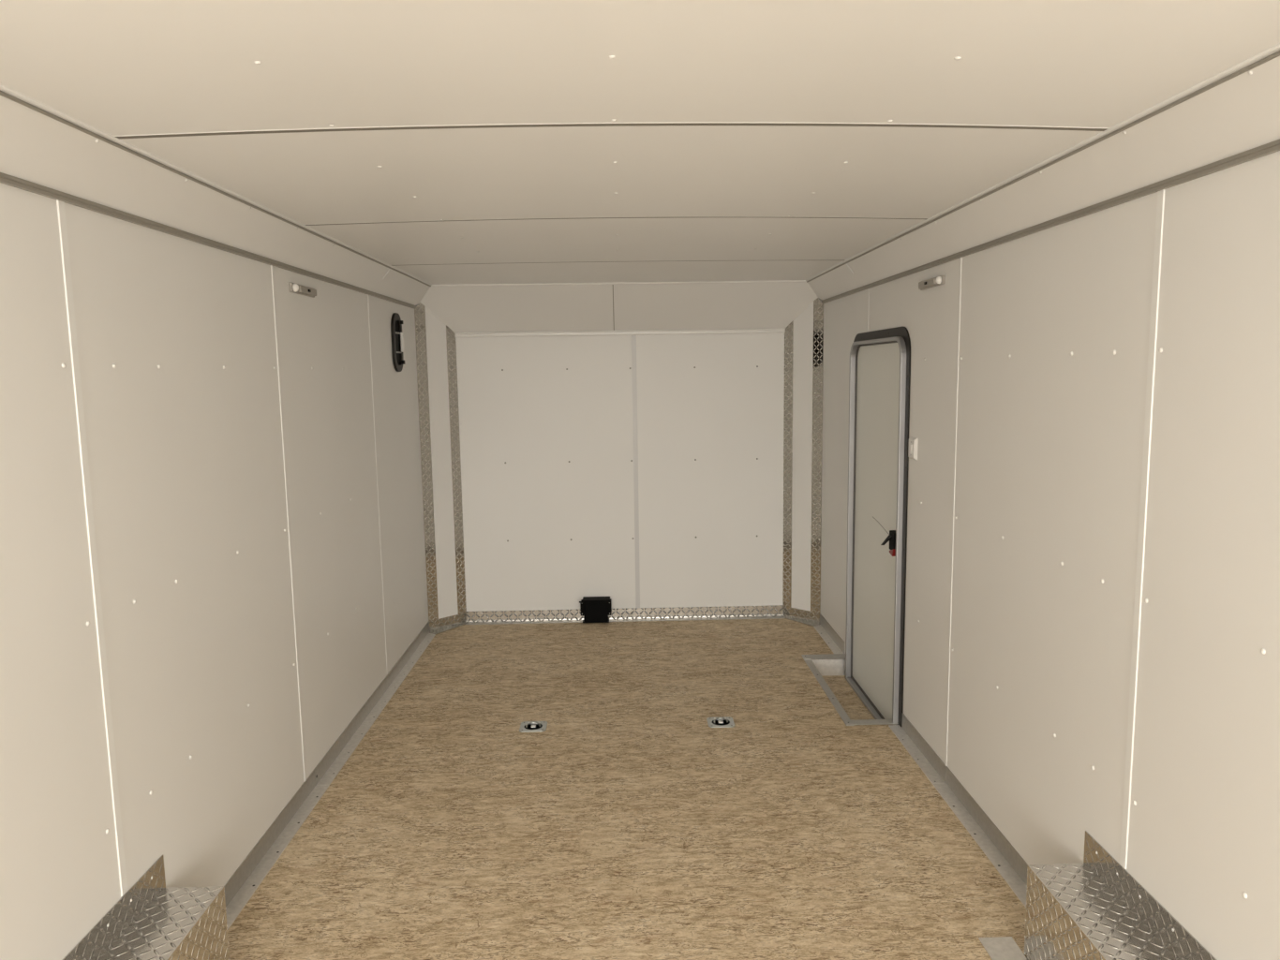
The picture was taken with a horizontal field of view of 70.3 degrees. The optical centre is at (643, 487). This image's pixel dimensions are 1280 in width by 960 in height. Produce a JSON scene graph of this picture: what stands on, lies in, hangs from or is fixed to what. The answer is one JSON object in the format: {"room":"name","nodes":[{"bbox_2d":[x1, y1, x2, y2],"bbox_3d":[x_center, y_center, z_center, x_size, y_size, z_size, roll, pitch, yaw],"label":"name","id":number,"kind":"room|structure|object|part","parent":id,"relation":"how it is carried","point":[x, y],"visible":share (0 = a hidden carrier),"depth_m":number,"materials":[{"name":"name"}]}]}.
{"room":"cargo space","nodes":[
{"label":"cargo space","id":0,"kind":"room"},
{"bbox_2d":[0,182,428,959],"bbox_3d":[-1.293,0.310,2.029,0.074,2.400,8.009,-1,7,-1],"label":"wall","id":1,"kind":"structure","parent":0,"point":[213,549],"depth_m":2.46,"materials":[{"name":"white plastic"}]},
{"bbox_2d":[0,172,416,308],"bbox_3d":[-1.260,-0.594,1.657,0.014,0.018,7.499,-1,7,-1],"label":"trim","id":2,"kind":"structure","parent":1,"relation":"attached to","point":[12,181],"depth_m":2.39,"materials":[{"name":"grey metal"}]},
{"bbox_2d":[0,84,431,286],"bbox_3d":[-1.167,-0.715,1.619,0.033,0.028,7.450,-1,7,-1],"label":"trim","id":3,"kind":"structure","parent":1,"relation":"attached to","point":[3,94],"depth_m":2.23,"materials":[{"name":"white"}]},
{"bbox_2d":[288,282,316,297],"bbox_3d":[-1.298,-0.756,3.481,0.028,0.034,0.256,-1,7,-1],"label":"wall lamp","id":4,"kind":"object","parent":1,"relation":"attached to","point":[297,289],"visible":1,"depth_m":3.44,"materials":[{"name":"grey plastic"}]},
{"bbox_2d":[223,621,435,930],"bbox_3d":[-1.213,1.337,1.910,0.055,0.070,7.509,-1,7,-1],"label":"baseboard","id":5,"kind":"structure","parent":1,"relation":"attached to","point":[239,889],"depth_m":3.44,"materials":[{"name":"metal"}]},
{"bbox_2d":[390,312,404,372],"bbox_3d":[-1.332,-0.788,4.938,0.028,0.316,0.196,-1,7,-1],"label":"air vent","id":6,"kind":"object","parent":1,"relation":"in","point":[397,336],"visible":1,"depth_m":4.94,"materials":[{"name":"black plastic"}]},
{"bbox_3d":[-1.332,-0.802,5.003,0.025,0.106,0.008,-1,7,-1],"label":"slide plate","id":7,"kind":"part","parent":6,"relation":"part of","materials":[{"name":"white plastic"}]},
{"bbox_2d":[415,302,457,619],"bbox_3d":[-1.264,-0.062,5.632,0.042,2.122,0.283,6,10,43],"label":"wall","id":8,"kind":"structure","parent":0,"point":[436,329],"depth_m":5.61,"materials":[{"name":"white plastic"}]},
{"bbox_2d":[414,302,438,621],"bbox_3d":[-1.321,-0.103,5.534,0.004,2.010,0.072,6,10,43],"label":"trim","id":9,"kind":"structure","parent":8,"relation":"attached to","point":[419,310],"depth_m":5.52,"materials":[{"name":"white aluminium diamond plate"}]},
{"bbox_2d":[429,612,466,635],"bbox_3d":[-1.229,0.850,5.718,0.080,0.070,0.298,4,9,33],"label":"baseboard","id":10,"kind":"structure","parent":8,"relation":"attached to","point":[445,624],"depth_m":5.72,"materials":[{"name":"grey"}]},
{"bbox_2d":[446,326,466,614],"bbox_3d":[-1.173,-0.062,5.695,0.004,1.884,0.066,6,10,43],"label":"trim","id":11,"kind":"structure","parent":8,"relation":"attached to","point":[450,334],"depth_m":5.69,"materials":[{"name":"silver metal"}]},
{"bbox_2d":[455,333,784,611],"bbox_3d":[-0.137,-0.200,5.878,2.580,2.400,0.303,-1,7,-1],"label":"wall","id":12,"kind":"structure","parent":0,"point":[635,471],"depth_m":5.74,"materials":[{"name":"white plastic"}]},
{"bbox_2d":[420,282,818,332],"bbox_3d":[-0.143,-1.103,5.497,2.380,0.302,0.290,-1,7,-1],"label":"panel","id":13,"kind":"object","parent":12,"relation":"attached to","point":[736,305],"visible":0.85,"depth_m":5.48,"materials":[{"name":"grey"}]},
{"bbox_2d":[454,327,785,337],"bbox_3d":[-0.144,-0.958,5.624,2.040,0.030,0.014,-1,7,-1],"label":"trim","id":14,"kind":"structure","parent":12,"relation":"attached to","point":[713,331],"depth_m":5.62,"materials":[{"name":"white metal"}]},
{"bbox_2d":[465,605,784,625],"bbox_3d":[-0.118,0.817,5.832,2.040,0.074,0.052,-1,7,-1],"label":"threshold plate","id":15,"kind":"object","parent":12,"relation":"attached to","point":[767,612],"depth_m":5.85,"materials":[{"name":"white metal"}]},
{"bbox_2d":[227,618,1026,959],"bbox_3d":[-0.023,1.352,2.057,2.500,0.030,7.739,-1,7,-1],"label":"floor","id":16,"kind":"structure","parent":0,"point":[632,826],"depth_m":3.21,"materials":[{"name":"brown wood"}]},
{"bbox_2d":[62,855,229,959],"bbox_3d":[-1.156,1.240,1.547,0.154,0.352,1.712,-1,7,-1],"label":"wheel well cover","id":17,"kind":"object","parent":16,"relation":"on","point":[151,921],"visible":1,"depth_m":2.23,"materials":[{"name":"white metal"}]},
{"bbox_3d":[-1.233,1.122,1.530,0.003,0.112,1.712,-1,7,-1],"label":"wall plate","id":18,"kind":"part","parent":17,"relation":"part of","materials":[{"name":"grey metal"}]},
{"bbox_3d":[-1.156,1.158,1.537,0.152,0.003,1.712,-1,7,-1],"label":"plate","id":19,"kind":"part","parent":17,"relation":"part of","materials":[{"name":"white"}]},
{"bbox_3d":[-1.079,1.286,1.555,0.003,0.257,1.711,-1,7,-1],"label":"plate","id":20,"kind":"part","parent":17,"relation":"part of","materials":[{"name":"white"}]},
{"bbox_2d":[519,721,547,732],"bbox_3d":[-0.498,1.089,4.105,0.120,0.044,0.120,-1,7,-1],"label":"ring","id":21,"kind":"object","parent":16,"relation":"in","point":[526,726],"visible":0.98,"depth_m":4.10,"materials":[{"name":"silver metal"}]},
{"bbox_2d":[579,596,611,623],"bbox_3d":[-0.308,0.781,5.801,0.204,0.152,0.088,-1,7,-1],"label":"box","id":22,"kind":"object","parent":16,"relation":"on","point":[593,609],"visible":1,"depth_m":5.78,"materials":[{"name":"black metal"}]},
{"bbox_3d":[-0.305,0.853,5.816,0.168,0.004,0.076,-1,7,-1],"label":"foot plate","id":23,"kind":"part","parent":22,"relation":"part of","materials":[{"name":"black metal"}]},
{"bbox_3d":[-0.301,0.708,5.794,0.172,0.006,0.084,-1,7,-1],"label":"lid","id":24,"kind":"part","parent":22,"relation":"part of","materials":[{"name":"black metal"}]},
{"bbox_2d":[706,716,735,728],"bbox_3d":[0.349,1.075,4.124,0.120,0.044,0.120,-1,7,-1],"label":"ring","id":25,"kind":"object","parent":16,"relation":"in","point":[720,721],"visible":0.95,"depth_m":4.12,"materials":[{"name":"silver metal"}]},
{"bbox_2d":[978,937,1026,959],"bbox_3d":[0.996,1.330,1.978,0.094,0.004,1.136,-1,7,-1],"label":"floor plate","id":26,"kind":"object","parent":16,"relation":"on","point":[1004,948],"visible":1,"depth_m":2.49,"materials":[{"name":"metal"}]},
{"bbox_2d":[1024,831,1216,959],"bbox_3d":[1.128,1.201,1.599,0.154,0.352,1.712,-1,7,-1],"label":"wheel well cover","id":27,"kind":"object","parent":16,"relation":"on","point":[1093,909],"visible":1,"depth_m":2.23,"materials":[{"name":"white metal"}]},
{"bbox_3d":[1.053,1.249,1.603,0.003,0.257,1.711,-1,7,-1],"label":"plate","id":28,"kind":"part","parent":27,"relation":"part of","materials":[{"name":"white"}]},
{"bbox_3d":[1.125,1.119,1.589,0.152,0.003,1.712,-1,7,-1],"label":"plate","id":29,"kind":"part","parent":27,"relation":"part of","materials":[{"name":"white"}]},
{"bbox_3d":[1.202,1.081,1.586,0.003,0.112,1.712,-1,7,-1],"label":"wall plate","id":30,"kind":"part","parent":27,"relation":"part of","materials":[{"name":"grey"}]},
{"bbox_2d":[0,0,1279,284],"bbox_3d":[-0.057,-0.855,1.911,2.580,0.174,8.009,-1,7,-1],"label":"ceiling","id":31,"kind":"structure","parent":0,"point":[439,141],"depth_m":1.86,"materials":[{"name":"white"}]},
{"bbox_2d":[0,89,431,305],"bbox_3d":[-1.207,-0.667,1.669,0.116,0.127,7.539,-1,7,-1],"label":"panel","id":32,"kind":"object","parent":31,"relation":"attached to","point":[36,147],"visible":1,"depth_m":2.33,"materials":[{"name":"white"}]},
{"bbox_2d":[807,47,1279,300],"bbox_3d":[1.108,-0.707,1.722,0.116,0.127,7.539,-1,7,-1],"label":"panel","id":33,"kind":"object","parent":31,"relation":"attached to","point":[1241,113],"visible":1,"depth_m":2.19,"materials":[{"name":"white"}]},
{"bbox_2d":[791,297,822,611],"bbox_3d":[1.005,-0.101,5.684,0.283,2.122,0.042,6,10,43],"label":"wall","id":34,"kind":"structure","parent":0,"point":[803,324],"depth_m":5.66,"materials":[{"name":"white plastic"}]},
{"bbox_2d":[431,280,806,286],"bbox_3d":[-0.141,-1.200,5.339,2.200,0.015,0.015,-1,7,-1],"label":"trim","id":35,"kind":"structure","parent":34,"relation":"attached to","point":[779,281],"depth_m":5.33,"materials":[{"name":"white"}]},
{"bbox_2d":[782,320,793,617],"bbox_3d":[0.910,-0.098,5.742,0.066,1.884,0.005,6,10,43],"label":"trim","id":36,"kind":"structure","parent":34,"relation":"attached to","point":[789,330],"depth_m":5.74,"materials":[{"name":"silver metal"}]},
{"bbox_2d":[782,606,820,626],"bbox_3d":[0.997,0.812,5.768,0.080,0.070,0.298,-6,9,-36],"label":"baseboard","id":37,"kind":"structure","parent":34,"relation":"attached to","point":[806,617],"depth_m":5.76,"materials":[{"name":"grey"}]},
{"bbox_2d":[810,297,823,613],"bbox_3d":[1.065,-0.144,5.588,0.072,2.010,0.004,6,10,43],"label":"trim","id":38,"kind":"structure","parent":34,"relation":"attached to","point":[818,305],"depth_m":5.58,"materials":[{"name":"silver metal"}]},
{"bbox_2d":[822,675,874,720],"bbox_3d":[1.022,1.103,4.573,0.228,0.020,0.930,-1,7,-1],"label":"floor","id":39,"kind":"structure","parent":0,"point":[848,699],"depth_m":4.66,"materials":[{"name":"brown wood"}]},
{"bbox_2d":[801,654,898,726],"bbox_3d":[1.014,1.042,4.574,0.242,0.100,1.013,-1,7,-1],"label":"edging","id":40,"kind":"object","parent":39,"relation":"on","point":[820,666],"visible":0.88,"depth_m":4.91,"materials":[{"name":"metal"}]},
{"bbox_2d":[820,150,1279,959],"bbox_3d":[1.211,0.267,2.086,0.074,2.400,8.009,-1,7,-1],"label":"wall","id":41,"kind":"structure","parent":0,"point":[1092,632],"depth_m":2.28,"materials":[{"name":"white plastic"}]},
{"bbox_2d":[845,327,910,727],"bbox_3d":[1.108,0.199,4.404,0.101,1.896,0.960,-1,7,-1],"label":"door","id":42,"kind":"structure","parent":41,"relation":"in","point":[880,361],"depth_m":4.37,"materials":[{"name":"white metal"}]},
{"bbox_3d":[1.143,0.198,4.405,0.030,1.800,0.860,-1,7,-1],"label":"panel","id":43,"kind":"part","parent":42,"relation":"part of","materials":[{"name":"white metal"}]},
{"bbox_3d":[1.097,0.240,4.100,0.018,0.058,0.097,-3,8,-18],"label":"lever","id":44,"kind":"part","parent":42,"relation":"part of","materials":[{"name":"black plastic"}]},
{"bbox_2d":[907,436,917,461],"bbox_3d":[1.124,-0.164,3.806,0.016,0.094,0.089,-1,7,-1],"label":"light switch","id":45,"kind":"object","parent":41,"relation":"attached to","point":[913,441],"visible":1,"depth_m":3.78,"materials":[{"name":"white plastic"}]},
{"bbox_2d":[813,613,1027,907],"bbox_3d":[1.171,1.297,1.964,0.055,0.070,7.509,-1,7,-1],"label":"baseboard","id":46,"kind":"structure","parent":41,"relation":"attached to","point":[999,851],"depth_m":3.30,"materials":[{"name":"metal"}]},
{"bbox_2d":[918,274,945,290],"bbox_3d":[1.113,-0.797,3.536,0.028,0.034,0.256,-1,7,-1],"label":"wall lamp","id":47,"kind":"object","parent":41,"relation":"attached to","point":[939,280],"visible":1,"depth_m":3.50,"materials":[{"name":"grey plastic"}]},
{"bbox_2d":[804,43,1279,282],"bbox_3d":[1.069,-0.753,1.670,0.033,0.028,7.450,-1,7,-1],"label":"trim","id":48,"kind":"structure","parent":41,"relation":"attached to","point":[1277,53],"depth_m":2.09,"materials":[{"name":"white metal"}]},
{"bbox_2d":[822,139,1279,303],"bbox_3d":[1.165,-0.635,1.712,0.014,0.018,7.499,-1,7,-1],"label":"trim","id":49,"kind":"structure","parent":41,"relation":"attached to","point":[1272,147],"depth_m":2.25,"materials":[{"name":"grey"}]}
]}

